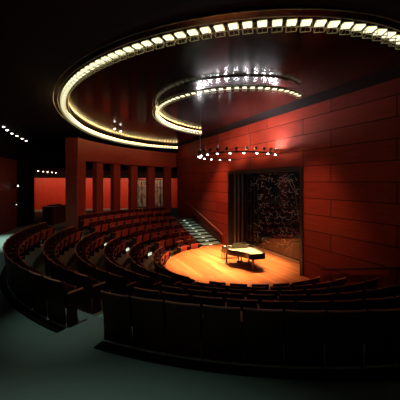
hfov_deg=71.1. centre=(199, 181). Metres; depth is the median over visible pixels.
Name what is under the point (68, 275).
seat
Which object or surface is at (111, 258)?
seat
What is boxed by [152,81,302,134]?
ceiling light ring
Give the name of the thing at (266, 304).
seat
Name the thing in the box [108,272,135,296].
seat
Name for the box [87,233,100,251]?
seat
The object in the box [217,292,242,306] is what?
seat
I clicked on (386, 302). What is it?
seat
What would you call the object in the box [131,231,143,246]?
seat
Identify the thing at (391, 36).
ceiling light ring
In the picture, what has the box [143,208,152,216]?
seat
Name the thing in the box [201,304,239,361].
seat
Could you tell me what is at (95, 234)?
cushion
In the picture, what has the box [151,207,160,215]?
seat
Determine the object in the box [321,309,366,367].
seat
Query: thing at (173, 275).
seat
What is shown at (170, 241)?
seat
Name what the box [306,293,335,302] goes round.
seat
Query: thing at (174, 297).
seat
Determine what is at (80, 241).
seat
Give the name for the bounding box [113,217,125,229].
seat
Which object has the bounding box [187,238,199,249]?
seat
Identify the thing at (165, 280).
seat
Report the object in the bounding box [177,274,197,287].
seat
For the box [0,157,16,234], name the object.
wall
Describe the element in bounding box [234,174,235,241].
upright
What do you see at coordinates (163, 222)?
seat
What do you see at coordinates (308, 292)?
seat
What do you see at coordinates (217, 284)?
seat
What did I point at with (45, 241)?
seat
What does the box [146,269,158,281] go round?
seat
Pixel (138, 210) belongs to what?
seat
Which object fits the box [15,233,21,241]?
cushion
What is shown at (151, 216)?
seat
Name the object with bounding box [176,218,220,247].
staircase
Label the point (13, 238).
cushion
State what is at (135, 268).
seat
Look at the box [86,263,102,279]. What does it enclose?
seat
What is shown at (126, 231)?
seat
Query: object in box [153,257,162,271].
seat
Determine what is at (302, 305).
seat
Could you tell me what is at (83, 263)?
seat
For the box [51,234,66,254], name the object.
seat
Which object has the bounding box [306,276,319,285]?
seat
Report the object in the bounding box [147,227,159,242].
seat
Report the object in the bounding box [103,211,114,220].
seat
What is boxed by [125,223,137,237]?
seat
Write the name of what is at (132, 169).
column
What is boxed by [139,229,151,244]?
seat
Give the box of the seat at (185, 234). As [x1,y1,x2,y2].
[181,231,192,244]
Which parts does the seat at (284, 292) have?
backrest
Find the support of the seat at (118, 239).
on the floor at (124, 260)
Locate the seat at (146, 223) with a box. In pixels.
[142,220,153,232]
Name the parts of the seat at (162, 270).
backrest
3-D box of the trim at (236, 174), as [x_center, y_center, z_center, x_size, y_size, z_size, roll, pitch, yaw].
[3.086,1.380,11.663,0.750,4.200,4.950,0,0,-26]
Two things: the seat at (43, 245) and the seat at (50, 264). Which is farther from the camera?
the seat at (43, 245)
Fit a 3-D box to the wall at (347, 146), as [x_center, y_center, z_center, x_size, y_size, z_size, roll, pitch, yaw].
[3.480,0.615,9.521,0.400,6.130,22.450,0,0,-26]
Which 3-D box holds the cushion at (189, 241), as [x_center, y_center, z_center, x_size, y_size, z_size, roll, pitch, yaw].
[-0.392,2.980,13.366,0.410,0.400,0.120,0,0,-37]
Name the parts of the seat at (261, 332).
panel, armrest, rail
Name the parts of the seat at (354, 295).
backrest, rail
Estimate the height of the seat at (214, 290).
0.750 m
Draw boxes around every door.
[138,179,145,207]
[155,179,162,207]
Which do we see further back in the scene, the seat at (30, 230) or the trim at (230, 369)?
the seat at (30, 230)
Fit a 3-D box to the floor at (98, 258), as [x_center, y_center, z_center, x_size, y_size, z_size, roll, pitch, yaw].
[-0.728,2.885,9.685,7.040,0.250,12.076,0,0,-26]
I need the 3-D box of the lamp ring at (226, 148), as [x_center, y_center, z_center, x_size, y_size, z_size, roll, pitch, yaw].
[1.163,-1.702,10.917,2.434,1.475,3.188,0,0,-26]
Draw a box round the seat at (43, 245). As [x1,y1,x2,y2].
[42,243,58,253]
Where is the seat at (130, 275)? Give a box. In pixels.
[124,268,137,295]
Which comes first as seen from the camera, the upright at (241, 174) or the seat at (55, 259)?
the seat at (55, 259)
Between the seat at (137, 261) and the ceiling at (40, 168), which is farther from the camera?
the ceiling at (40, 168)
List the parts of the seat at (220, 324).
panel, rail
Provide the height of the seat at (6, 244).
0.750 m
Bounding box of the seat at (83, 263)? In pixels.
[80,258,96,276]
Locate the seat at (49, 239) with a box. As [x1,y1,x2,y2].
[47,237,63,257]
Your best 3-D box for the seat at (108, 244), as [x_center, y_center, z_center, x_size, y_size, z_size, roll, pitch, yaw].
[-3.221,2.625,10.392,0.416,0.750,0.500,0,0,-5]
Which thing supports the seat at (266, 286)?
on the floor
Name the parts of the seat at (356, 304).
rail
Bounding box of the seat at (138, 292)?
[133,287,161,299]
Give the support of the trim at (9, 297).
on the floor at (37, 362)
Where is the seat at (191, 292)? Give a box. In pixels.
[187,289,213,298]
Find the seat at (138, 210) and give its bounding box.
[135,208,145,217]
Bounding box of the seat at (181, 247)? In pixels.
[176,240,188,253]
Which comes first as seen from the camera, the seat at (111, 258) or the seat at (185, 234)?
the seat at (111, 258)
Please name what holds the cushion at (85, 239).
on the seat at (85, 238)
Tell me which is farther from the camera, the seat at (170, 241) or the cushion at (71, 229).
the seat at (170, 241)
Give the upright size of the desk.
1.040 m
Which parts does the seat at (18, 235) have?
panel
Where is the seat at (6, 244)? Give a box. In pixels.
[3,241,23,255]
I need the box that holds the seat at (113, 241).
[110,239,123,257]
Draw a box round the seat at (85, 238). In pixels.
[82,236,96,255]
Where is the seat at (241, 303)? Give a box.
[225,298,257,325]
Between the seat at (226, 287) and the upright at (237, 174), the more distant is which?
the upright at (237, 174)
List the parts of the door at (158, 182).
pane, pane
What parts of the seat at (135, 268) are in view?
backrest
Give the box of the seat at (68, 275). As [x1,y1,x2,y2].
[61,266,80,285]
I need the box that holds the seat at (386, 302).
[361,296,392,311]
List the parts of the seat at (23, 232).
panel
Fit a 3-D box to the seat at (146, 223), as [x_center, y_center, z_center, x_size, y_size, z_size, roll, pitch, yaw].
[-2.679,2.385,14.472,0.416,0.750,0.500,0,0,41]
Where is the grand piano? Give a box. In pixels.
[222,242,264,269]
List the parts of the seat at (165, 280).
backrest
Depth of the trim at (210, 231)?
15.31 m
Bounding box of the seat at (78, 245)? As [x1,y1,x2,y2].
[76,242,89,254]
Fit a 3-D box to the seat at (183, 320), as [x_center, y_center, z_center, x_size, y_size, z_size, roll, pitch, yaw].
[-0.203,1.905,3.724,0.500,0.750,0.416,0,0,14]
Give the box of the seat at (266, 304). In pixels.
[257,300,293,344]
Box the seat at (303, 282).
[289,280,306,288]
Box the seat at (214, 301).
[193,295,222,337]
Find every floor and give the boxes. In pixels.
[0,208,399,399]
[34,233,125,315]
[69,238,131,299]
[99,242,170,270]
[125,247,176,292]
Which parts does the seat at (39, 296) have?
backrest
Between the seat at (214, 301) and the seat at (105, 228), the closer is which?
the seat at (214, 301)
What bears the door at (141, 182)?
in the wall at (47, 191)
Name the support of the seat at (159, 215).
on the floor at (69, 256)
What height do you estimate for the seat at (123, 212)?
0.750 m
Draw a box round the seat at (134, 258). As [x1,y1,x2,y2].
[129,251,140,263]
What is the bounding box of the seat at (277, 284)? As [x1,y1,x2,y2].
[269,282,288,288]
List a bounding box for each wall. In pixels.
[0,135,16,159]
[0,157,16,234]
[34,152,176,177]
[34,178,176,209]
[177,78,399,288]
[249,174,299,260]
[259,172,299,259]
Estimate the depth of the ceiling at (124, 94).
5.78 m
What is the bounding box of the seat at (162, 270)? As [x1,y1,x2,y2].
[158,265,168,275]
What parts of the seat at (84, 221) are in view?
panel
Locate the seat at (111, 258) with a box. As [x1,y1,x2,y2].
[103,252,115,270]
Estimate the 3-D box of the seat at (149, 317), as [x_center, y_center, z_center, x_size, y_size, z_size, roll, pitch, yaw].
[-0.672,1.905,3.857,0.500,0.750,0.416,0,0,18]
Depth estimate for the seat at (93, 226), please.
12.44 m
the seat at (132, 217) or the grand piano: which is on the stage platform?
the grand piano
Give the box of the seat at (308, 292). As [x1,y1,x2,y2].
[303,288,326,296]
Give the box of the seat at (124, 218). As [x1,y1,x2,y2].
[121,216,133,227]
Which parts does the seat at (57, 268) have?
backrest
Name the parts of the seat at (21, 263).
backrest, seat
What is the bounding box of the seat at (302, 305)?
[293,300,328,344]
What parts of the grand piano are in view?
iron frame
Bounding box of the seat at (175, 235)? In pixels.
[171,232,183,246]
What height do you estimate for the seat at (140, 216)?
0.750 m
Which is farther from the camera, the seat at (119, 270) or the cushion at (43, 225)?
the cushion at (43, 225)
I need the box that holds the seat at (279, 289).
[269,286,289,295]
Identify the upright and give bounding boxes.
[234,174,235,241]
[237,174,238,241]
[241,174,242,241]
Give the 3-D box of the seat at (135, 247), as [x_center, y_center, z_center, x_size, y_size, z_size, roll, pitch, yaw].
[-2.398,2.865,11.030,0.416,0.750,0.500,0,0,3]
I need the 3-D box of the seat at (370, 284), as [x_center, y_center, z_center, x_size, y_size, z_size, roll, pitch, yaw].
[3.916,2.625,6.633,0.538,0.750,0.416,0,0,-30]
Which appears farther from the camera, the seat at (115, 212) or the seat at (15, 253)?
the seat at (115, 212)
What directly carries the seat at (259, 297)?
on the floor at (98, 258)
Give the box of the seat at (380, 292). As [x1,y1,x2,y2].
[362,287,385,300]
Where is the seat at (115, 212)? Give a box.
[111,210,122,218]
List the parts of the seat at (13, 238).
panel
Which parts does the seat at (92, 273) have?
backrest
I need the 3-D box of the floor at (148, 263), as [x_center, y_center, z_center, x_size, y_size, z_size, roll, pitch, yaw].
[0.019,3.365,10.045,5.380,0.250,8.759,0,0,-26]
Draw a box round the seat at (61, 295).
[43,276,83,326]
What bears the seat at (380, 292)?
on the floor at (98, 258)
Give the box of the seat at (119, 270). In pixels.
[115,264,129,277]
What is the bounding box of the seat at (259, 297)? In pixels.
[244,294,274,308]
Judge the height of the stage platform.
0.380 m
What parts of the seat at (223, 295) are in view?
rail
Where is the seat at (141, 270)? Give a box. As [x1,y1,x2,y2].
[137,264,148,275]
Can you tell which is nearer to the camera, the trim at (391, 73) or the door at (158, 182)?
the trim at (391, 73)
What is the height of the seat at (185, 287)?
0.750 m
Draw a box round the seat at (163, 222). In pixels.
[160,218,170,229]
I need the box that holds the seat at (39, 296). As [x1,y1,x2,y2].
[28,270,55,316]
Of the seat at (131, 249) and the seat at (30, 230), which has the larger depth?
the seat at (131, 249)
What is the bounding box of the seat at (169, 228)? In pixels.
[165,225,176,236]
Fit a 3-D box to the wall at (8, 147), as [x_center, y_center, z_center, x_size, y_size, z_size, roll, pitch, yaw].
[-8.239,-1.575,8.799,0.398,0.990,10.555,0,0,-12]
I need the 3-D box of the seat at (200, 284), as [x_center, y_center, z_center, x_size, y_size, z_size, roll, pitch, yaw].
[0.187,2.865,7.071,0.500,0.750,0.416,0,0,20]
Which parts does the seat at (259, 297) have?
rail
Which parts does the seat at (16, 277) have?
backrest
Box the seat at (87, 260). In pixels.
[76,254,90,273]
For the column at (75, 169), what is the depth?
12.86 m
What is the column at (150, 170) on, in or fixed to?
on the floor at (37, 362)
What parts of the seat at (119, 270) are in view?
backrest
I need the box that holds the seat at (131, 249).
[130,247,141,259]
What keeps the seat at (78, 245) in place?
on the floor at (98, 258)
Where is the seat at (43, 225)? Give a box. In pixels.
[39,222,55,242]
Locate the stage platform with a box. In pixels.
[166,244,308,288]
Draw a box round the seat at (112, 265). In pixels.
[109,260,123,274]
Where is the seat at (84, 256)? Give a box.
[75,250,88,271]
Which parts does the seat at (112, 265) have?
backrest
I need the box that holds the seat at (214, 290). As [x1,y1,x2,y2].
[204,286,225,296]
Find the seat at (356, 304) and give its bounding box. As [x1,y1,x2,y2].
[328,299,362,309]
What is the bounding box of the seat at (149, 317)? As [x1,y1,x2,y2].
[130,296,165,351]
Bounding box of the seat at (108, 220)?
[105,218,117,232]
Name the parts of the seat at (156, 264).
backrest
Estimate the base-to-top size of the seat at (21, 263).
0.750 m
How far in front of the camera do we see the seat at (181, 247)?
12.77 m
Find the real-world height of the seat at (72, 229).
0.750 m
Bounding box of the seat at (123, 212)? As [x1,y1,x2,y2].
[119,209,129,217]
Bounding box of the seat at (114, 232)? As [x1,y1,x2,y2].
[109,226,122,239]
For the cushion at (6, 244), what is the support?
on the seat at (6, 244)
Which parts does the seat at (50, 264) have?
backrest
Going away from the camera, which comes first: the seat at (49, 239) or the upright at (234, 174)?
the seat at (49, 239)
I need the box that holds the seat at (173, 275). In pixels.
[166,269,177,281]
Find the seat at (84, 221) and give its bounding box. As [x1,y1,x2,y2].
[79,214,91,230]
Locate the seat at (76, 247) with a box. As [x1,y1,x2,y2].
[75,246,88,255]
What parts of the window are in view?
sill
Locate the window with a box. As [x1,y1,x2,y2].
[244,171,299,263]
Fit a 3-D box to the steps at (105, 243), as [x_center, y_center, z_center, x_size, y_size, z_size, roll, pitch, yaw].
[-3.246,2.940,12.155,4.186,1.080,0.761,0,0,-8]
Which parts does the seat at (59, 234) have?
panel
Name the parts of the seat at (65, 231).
panel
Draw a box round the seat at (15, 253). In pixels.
[2,245,22,272]
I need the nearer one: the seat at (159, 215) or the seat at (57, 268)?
the seat at (57, 268)
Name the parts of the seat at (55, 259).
backrest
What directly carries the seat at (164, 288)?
on the floor at (98, 258)
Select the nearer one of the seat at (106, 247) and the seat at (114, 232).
the seat at (106, 247)
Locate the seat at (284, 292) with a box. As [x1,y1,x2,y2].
[277,289,302,297]
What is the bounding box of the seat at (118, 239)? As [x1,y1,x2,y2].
[115,236,128,253]
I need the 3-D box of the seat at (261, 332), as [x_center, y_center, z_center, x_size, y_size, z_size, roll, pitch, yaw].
[0.758,1.905,3.553,0.500,0.750,0.416,0,0,6]
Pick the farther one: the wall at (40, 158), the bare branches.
the wall at (40, 158)
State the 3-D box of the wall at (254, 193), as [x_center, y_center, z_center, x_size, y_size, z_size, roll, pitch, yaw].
[4.066,1.380,12.107,1.500,4.600,6.800,0,0,-26]
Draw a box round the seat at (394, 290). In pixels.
[384,284,399,297]
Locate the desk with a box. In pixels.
[41,204,64,224]
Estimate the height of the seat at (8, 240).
0.750 m
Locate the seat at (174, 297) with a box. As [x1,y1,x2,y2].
[161,291,192,332]
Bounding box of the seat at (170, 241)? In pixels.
[162,233,174,249]
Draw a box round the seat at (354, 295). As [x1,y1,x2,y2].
[335,290,362,299]
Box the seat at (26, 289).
[17,265,44,308]
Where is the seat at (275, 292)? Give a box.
[251,290,277,300]
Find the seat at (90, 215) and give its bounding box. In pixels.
[86,213,99,222]
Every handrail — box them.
[185,202,222,234]
[320,266,399,273]
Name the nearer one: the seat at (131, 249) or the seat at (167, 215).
the seat at (131, 249)
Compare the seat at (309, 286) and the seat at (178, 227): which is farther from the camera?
the seat at (178, 227)
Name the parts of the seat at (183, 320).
rail, seat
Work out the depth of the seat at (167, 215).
16.24 m
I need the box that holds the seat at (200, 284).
[197,282,216,290]
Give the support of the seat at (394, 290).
on the floor at (98, 258)
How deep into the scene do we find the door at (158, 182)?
24.77 m
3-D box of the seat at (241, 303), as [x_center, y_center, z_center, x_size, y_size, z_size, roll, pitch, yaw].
[0.639,2.145,4.405,0.500,0.750,0.416,0,0,8]
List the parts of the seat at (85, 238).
panel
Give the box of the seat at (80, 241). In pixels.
[78,239,92,258]
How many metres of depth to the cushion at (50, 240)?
8.86 m
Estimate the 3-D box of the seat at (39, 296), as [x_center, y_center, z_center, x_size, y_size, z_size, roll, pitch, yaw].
[-2.693,1.905,4.872,0.500,0.750,0.416,0,0,35]
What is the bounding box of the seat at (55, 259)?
[43,252,59,275]
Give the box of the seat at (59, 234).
[56,231,71,250]
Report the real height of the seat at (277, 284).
0.750 m
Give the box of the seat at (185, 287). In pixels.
[180,283,202,293]
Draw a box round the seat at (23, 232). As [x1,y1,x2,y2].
[20,229,37,250]
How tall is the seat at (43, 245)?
0.750 m
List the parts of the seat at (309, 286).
backrest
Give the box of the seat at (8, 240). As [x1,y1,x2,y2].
[6,238,25,253]
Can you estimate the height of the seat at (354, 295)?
0.750 m
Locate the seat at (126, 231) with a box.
[117,224,130,239]
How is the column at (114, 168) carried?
on the floor at (37, 362)
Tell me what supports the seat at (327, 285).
on the floor at (148, 263)
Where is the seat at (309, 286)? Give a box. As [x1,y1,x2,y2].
[290,284,311,291]
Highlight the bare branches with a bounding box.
[249,172,299,254]
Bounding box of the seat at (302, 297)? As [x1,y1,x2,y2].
[274,294,305,303]
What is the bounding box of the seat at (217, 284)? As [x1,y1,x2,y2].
[209,281,225,287]
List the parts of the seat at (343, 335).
panel, seat, rail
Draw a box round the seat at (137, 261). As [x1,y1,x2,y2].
[129,255,140,271]
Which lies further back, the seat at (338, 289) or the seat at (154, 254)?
the seat at (154, 254)
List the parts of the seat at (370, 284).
backrest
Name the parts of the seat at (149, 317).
rail, seat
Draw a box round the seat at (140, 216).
[138,214,149,224]
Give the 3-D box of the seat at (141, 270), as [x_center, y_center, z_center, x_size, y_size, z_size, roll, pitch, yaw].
[-1.635,2.865,8.435,0.416,0.750,0.500,0,0,-37]
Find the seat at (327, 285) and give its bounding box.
[312,281,330,288]
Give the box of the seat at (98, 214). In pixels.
[95,212,107,221]
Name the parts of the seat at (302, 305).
rail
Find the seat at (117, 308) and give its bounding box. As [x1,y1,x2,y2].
[100,291,132,345]
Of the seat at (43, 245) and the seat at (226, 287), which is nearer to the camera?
the seat at (226, 287)
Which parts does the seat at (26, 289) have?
backrest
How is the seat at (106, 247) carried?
on the floor at (124, 260)
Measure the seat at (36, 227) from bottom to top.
0.750 m
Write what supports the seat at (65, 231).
on the floor at (69, 256)
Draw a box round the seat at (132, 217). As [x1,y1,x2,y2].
[129,215,141,225]
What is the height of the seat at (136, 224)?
0.750 m
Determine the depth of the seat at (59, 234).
10.04 m
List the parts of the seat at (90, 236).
panel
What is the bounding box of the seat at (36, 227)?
[32,224,49,245]
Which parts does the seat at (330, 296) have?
rail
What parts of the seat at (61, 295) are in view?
rail, backrest, seat, panel, armrest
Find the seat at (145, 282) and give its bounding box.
[136,273,160,291]
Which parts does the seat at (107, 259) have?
backrest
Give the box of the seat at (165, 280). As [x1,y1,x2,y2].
[158,273,180,293]
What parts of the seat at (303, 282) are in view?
backrest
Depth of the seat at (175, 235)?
13.67 m
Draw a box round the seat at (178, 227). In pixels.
[174,224,185,235]
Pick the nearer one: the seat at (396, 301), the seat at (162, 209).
the seat at (396, 301)
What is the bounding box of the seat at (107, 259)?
[105,256,117,272]
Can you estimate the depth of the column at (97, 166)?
14.75 m
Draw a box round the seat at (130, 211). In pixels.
[127,209,137,218]
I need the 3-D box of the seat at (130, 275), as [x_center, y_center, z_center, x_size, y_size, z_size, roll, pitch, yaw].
[-1.695,2.625,7.264,0.500,0.750,0.416,0,0,42]
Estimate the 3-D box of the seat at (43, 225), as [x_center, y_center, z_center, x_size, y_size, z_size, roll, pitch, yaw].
[-5.721,1.905,10.513,0.416,0.750,0.500,0,0,-2]
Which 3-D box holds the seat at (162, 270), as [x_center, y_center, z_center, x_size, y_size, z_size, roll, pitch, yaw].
[-1.094,3.105,9.114,0.416,0.750,0.500,0,0,-33]
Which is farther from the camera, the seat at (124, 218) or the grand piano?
the seat at (124, 218)
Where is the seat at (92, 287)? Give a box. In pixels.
[73,271,105,313]
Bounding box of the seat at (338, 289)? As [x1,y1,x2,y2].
[326,285,347,294]
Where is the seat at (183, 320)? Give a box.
[165,300,202,357]
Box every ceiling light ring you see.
[53,8,399,148]
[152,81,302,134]
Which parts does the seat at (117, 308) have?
rail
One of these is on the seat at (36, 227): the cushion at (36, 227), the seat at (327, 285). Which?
the cushion at (36, 227)
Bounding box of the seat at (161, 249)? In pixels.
[158,246,170,263]
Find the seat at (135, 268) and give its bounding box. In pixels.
[132,259,144,273]
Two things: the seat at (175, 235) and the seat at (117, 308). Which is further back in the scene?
the seat at (175, 235)
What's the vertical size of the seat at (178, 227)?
0.750 m
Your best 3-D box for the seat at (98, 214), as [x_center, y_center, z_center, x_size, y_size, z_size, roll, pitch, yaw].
[-4.960,1.905,14.026,0.416,0.750,0.500,0,0,26]
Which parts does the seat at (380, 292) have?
backrest, rail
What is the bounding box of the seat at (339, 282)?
[331,277,345,286]
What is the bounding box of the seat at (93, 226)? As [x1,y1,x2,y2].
[89,221,102,235]
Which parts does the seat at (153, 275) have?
backrest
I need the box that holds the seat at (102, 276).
[96,267,109,291]
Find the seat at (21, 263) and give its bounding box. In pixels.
[5,254,26,292]
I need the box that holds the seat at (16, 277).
[10,259,33,300]
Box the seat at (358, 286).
[347,281,364,291]
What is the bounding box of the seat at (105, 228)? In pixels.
[97,219,109,234]
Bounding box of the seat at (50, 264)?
[46,256,64,278]
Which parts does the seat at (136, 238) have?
panel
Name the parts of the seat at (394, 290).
backrest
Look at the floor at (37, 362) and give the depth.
3.33 m
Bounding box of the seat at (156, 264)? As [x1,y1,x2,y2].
[154,261,165,273]
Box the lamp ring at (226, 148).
[198,110,276,160]
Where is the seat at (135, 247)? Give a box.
[133,244,145,262]
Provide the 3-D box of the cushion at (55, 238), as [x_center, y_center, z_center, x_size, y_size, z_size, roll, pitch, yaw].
[-4.862,2.020,9.403,0.120,0.400,0.410,0,0,-12]
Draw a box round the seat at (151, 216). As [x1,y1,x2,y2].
[146,213,157,223]
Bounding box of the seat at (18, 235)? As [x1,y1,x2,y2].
[14,231,32,254]
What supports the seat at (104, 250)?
on the floor at (124, 260)
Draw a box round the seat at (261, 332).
[240,307,282,364]
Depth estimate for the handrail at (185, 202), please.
15.50 m
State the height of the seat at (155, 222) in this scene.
0.750 m
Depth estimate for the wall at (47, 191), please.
23.48 m
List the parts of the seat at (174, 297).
rail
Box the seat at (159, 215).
[155,213,164,221]
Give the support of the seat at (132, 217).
on the floor at (69, 256)
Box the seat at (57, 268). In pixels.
[52,261,73,281]
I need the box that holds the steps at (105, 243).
[81,237,170,257]
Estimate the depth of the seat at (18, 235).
8.60 m
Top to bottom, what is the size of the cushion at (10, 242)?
0.400 m
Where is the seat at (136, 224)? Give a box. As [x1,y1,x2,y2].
[133,221,145,234]
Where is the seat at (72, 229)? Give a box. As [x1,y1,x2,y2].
[68,226,83,243]
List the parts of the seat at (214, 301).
rail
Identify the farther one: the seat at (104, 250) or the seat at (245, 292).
the seat at (104, 250)
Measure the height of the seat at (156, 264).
0.750 m
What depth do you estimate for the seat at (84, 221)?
12.98 m
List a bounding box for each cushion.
[5,243,10,255]
[7,240,13,248]
[11,236,17,245]
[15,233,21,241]
[21,230,27,238]
[27,228,33,234]
[33,225,40,231]
[40,223,47,228]
[48,238,53,248]
[52,235,57,242]
[57,232,62,239]
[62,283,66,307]
[63,230,68,236]
[69,227,75,232]
[83,237,88,244]
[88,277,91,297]
[93,232,99,238]
[188,240,195,248]
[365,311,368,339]
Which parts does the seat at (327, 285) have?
backrest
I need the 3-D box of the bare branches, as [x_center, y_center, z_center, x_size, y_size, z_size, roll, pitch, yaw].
[3.947,1.430,12.058,1.171,4.110,6.222,0,0,-26]
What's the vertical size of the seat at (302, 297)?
0.750 m
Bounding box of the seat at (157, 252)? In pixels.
[155,249,165,266]
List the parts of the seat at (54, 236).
panel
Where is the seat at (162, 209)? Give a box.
[159,207,168,215]
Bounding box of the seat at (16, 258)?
[3,250,23,285]
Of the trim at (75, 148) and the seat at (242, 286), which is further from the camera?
the trim at (75, 148)
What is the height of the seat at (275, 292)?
0.750 m
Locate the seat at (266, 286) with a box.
[252,284,268,289]
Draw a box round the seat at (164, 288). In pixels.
[161,285,187,293]
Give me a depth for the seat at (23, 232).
9.10 m
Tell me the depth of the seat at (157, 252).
11.17 m
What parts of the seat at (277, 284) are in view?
backrest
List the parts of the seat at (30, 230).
panel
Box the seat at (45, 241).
[44,240,59,252]
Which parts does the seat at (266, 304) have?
rail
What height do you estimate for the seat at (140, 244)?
0.750 m
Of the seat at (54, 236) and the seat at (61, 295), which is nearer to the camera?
the seat at (61, 295)
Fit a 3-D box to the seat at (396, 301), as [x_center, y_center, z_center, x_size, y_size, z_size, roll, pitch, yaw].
[3.197,2.145,4.558,0.500,0.750,0.416,0,0,-15]
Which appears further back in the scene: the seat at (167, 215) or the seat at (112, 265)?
the seat at (167, 215)
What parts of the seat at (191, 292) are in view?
rail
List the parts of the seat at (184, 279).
backrest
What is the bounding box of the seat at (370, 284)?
[363,277,378,291]
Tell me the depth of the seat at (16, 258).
6.14 m
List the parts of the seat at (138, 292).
rail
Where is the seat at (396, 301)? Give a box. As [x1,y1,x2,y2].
[391,296,399,308]
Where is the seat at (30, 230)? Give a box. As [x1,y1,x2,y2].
[25,226,43,247]
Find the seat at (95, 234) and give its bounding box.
[92,231,106,248]
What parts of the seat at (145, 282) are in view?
backrest, seat, panel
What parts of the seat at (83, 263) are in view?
backrest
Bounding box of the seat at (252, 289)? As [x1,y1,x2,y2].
[246,286,264,293]
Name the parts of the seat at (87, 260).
backrest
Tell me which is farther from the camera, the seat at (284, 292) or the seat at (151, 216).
the seat at (151, 216)
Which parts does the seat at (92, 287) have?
backrest, seat, panel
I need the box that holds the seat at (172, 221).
[169,218,179,228]
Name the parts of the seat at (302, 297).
rail, backrest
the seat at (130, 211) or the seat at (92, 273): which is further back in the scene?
the seat at (130, 211)
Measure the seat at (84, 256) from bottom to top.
0.750 m
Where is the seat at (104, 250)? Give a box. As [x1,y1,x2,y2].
[103,248,115,256]
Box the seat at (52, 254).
[42,247,58,275]
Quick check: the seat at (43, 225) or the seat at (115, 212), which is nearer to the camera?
the seat at (43, 225)
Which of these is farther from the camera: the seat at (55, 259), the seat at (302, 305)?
the seat at (55, 259)
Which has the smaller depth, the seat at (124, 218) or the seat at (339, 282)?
the seat at (339, 282)
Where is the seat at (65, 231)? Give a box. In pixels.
[61,228,76,247]
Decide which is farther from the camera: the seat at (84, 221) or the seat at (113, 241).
the seat at (84, 221)
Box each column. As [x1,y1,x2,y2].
[65,159,85,230]
[93,162,102,215]
[110,164,119,213]
[128,165,137,211]
[146,166,154,210]
[163,167,171,213]
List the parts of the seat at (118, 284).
backrest, seat, panel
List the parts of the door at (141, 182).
pane, pane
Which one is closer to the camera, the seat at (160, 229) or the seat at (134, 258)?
the seat at (134, 258)
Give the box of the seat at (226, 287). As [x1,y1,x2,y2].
[220,285,239,292]
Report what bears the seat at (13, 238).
on the floor at (37, 362)
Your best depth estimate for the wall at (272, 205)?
13.80 m
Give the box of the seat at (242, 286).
[230,283,246,288]
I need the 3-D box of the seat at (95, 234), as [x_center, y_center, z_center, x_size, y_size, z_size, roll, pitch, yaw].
[-4.044,2.385,11.277,0.416,0.750,0.500,0,0,5]
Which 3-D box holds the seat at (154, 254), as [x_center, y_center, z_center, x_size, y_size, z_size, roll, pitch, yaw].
[-1.571,3.105,10.597,0.416,0.750,0.500,0,0,-4]
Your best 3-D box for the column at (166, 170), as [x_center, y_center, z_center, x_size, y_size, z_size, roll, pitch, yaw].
[-2.307,0.615,19.603,0.580,3.330,0.320,0,0,-39]
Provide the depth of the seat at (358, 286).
6.22 m
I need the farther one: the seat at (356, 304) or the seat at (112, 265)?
the seat at (112, 265)
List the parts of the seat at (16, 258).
backrest, seat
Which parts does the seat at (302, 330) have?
panel, seat, rail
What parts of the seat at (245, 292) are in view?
rail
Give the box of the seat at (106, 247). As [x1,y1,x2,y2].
[104,245,116,256]
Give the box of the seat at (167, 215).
[163,212,173,221]
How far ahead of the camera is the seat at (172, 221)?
15.50 m
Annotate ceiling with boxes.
[0,0,399,152]
[34,166,176,172]
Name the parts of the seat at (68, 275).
backrest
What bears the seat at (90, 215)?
on the floor at (37, 362)
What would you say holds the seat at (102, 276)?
on the floor at (98, 258)
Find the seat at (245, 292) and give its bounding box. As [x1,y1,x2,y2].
[228,288,250,299]
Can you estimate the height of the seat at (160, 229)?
0.750 m
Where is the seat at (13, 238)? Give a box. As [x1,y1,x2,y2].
[9,234,28,258]
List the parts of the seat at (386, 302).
rail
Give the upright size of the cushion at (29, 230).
0.400 m
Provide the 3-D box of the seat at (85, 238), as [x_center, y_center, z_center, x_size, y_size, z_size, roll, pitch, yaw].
[-4.039,2.385,10.229,0.416,0.750,0.500,0,0,-6]
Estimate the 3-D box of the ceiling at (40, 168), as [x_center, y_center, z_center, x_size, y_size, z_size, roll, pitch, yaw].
[-7.511,-0.860,21.957,15.400,0.120,9.600,0,0,-26]
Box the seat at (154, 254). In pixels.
[153,253,163,261]
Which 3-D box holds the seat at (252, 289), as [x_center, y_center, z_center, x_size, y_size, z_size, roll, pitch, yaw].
[1.309,2.865,6.838,0.500,0.750,0.416,0,0,3]
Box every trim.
[0,243,64,332]
[65,137,176,166]
[94,341,399,379]
[165,64,399,146]
[192,214,221,243]
[228,167,303,275]
[236,174,248,243]
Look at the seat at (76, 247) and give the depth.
8.79 m
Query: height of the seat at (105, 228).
0.750 m
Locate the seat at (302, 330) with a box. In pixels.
[280,309,324,366]
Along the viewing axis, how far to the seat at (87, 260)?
7.61 m
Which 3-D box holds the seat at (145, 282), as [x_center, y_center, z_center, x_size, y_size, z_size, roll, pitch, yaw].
[-1.288,2.625,6.929,0.538,0.750,0.416,0,0,36]
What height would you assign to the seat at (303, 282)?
0.750 m
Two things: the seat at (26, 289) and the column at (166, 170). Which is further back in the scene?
the column at (166, 170)
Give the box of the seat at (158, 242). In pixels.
[154,235,166,250]
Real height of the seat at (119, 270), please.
0.750 m
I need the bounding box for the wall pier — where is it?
[17,141,33,226]
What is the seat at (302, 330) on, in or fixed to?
on the floor at (37, 362)
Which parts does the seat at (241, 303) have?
rail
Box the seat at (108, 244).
[106,242,119,260]
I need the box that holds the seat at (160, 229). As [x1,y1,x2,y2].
[156,226,167,239]
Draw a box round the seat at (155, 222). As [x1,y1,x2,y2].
[151,219,161,230]
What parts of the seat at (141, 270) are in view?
backrest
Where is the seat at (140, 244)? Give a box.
[137,241,150,258]
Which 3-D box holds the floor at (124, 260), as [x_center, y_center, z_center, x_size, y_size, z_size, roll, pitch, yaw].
[-0.354,3.125,9.865,6.210,0.250,10.420,0,0,-26]

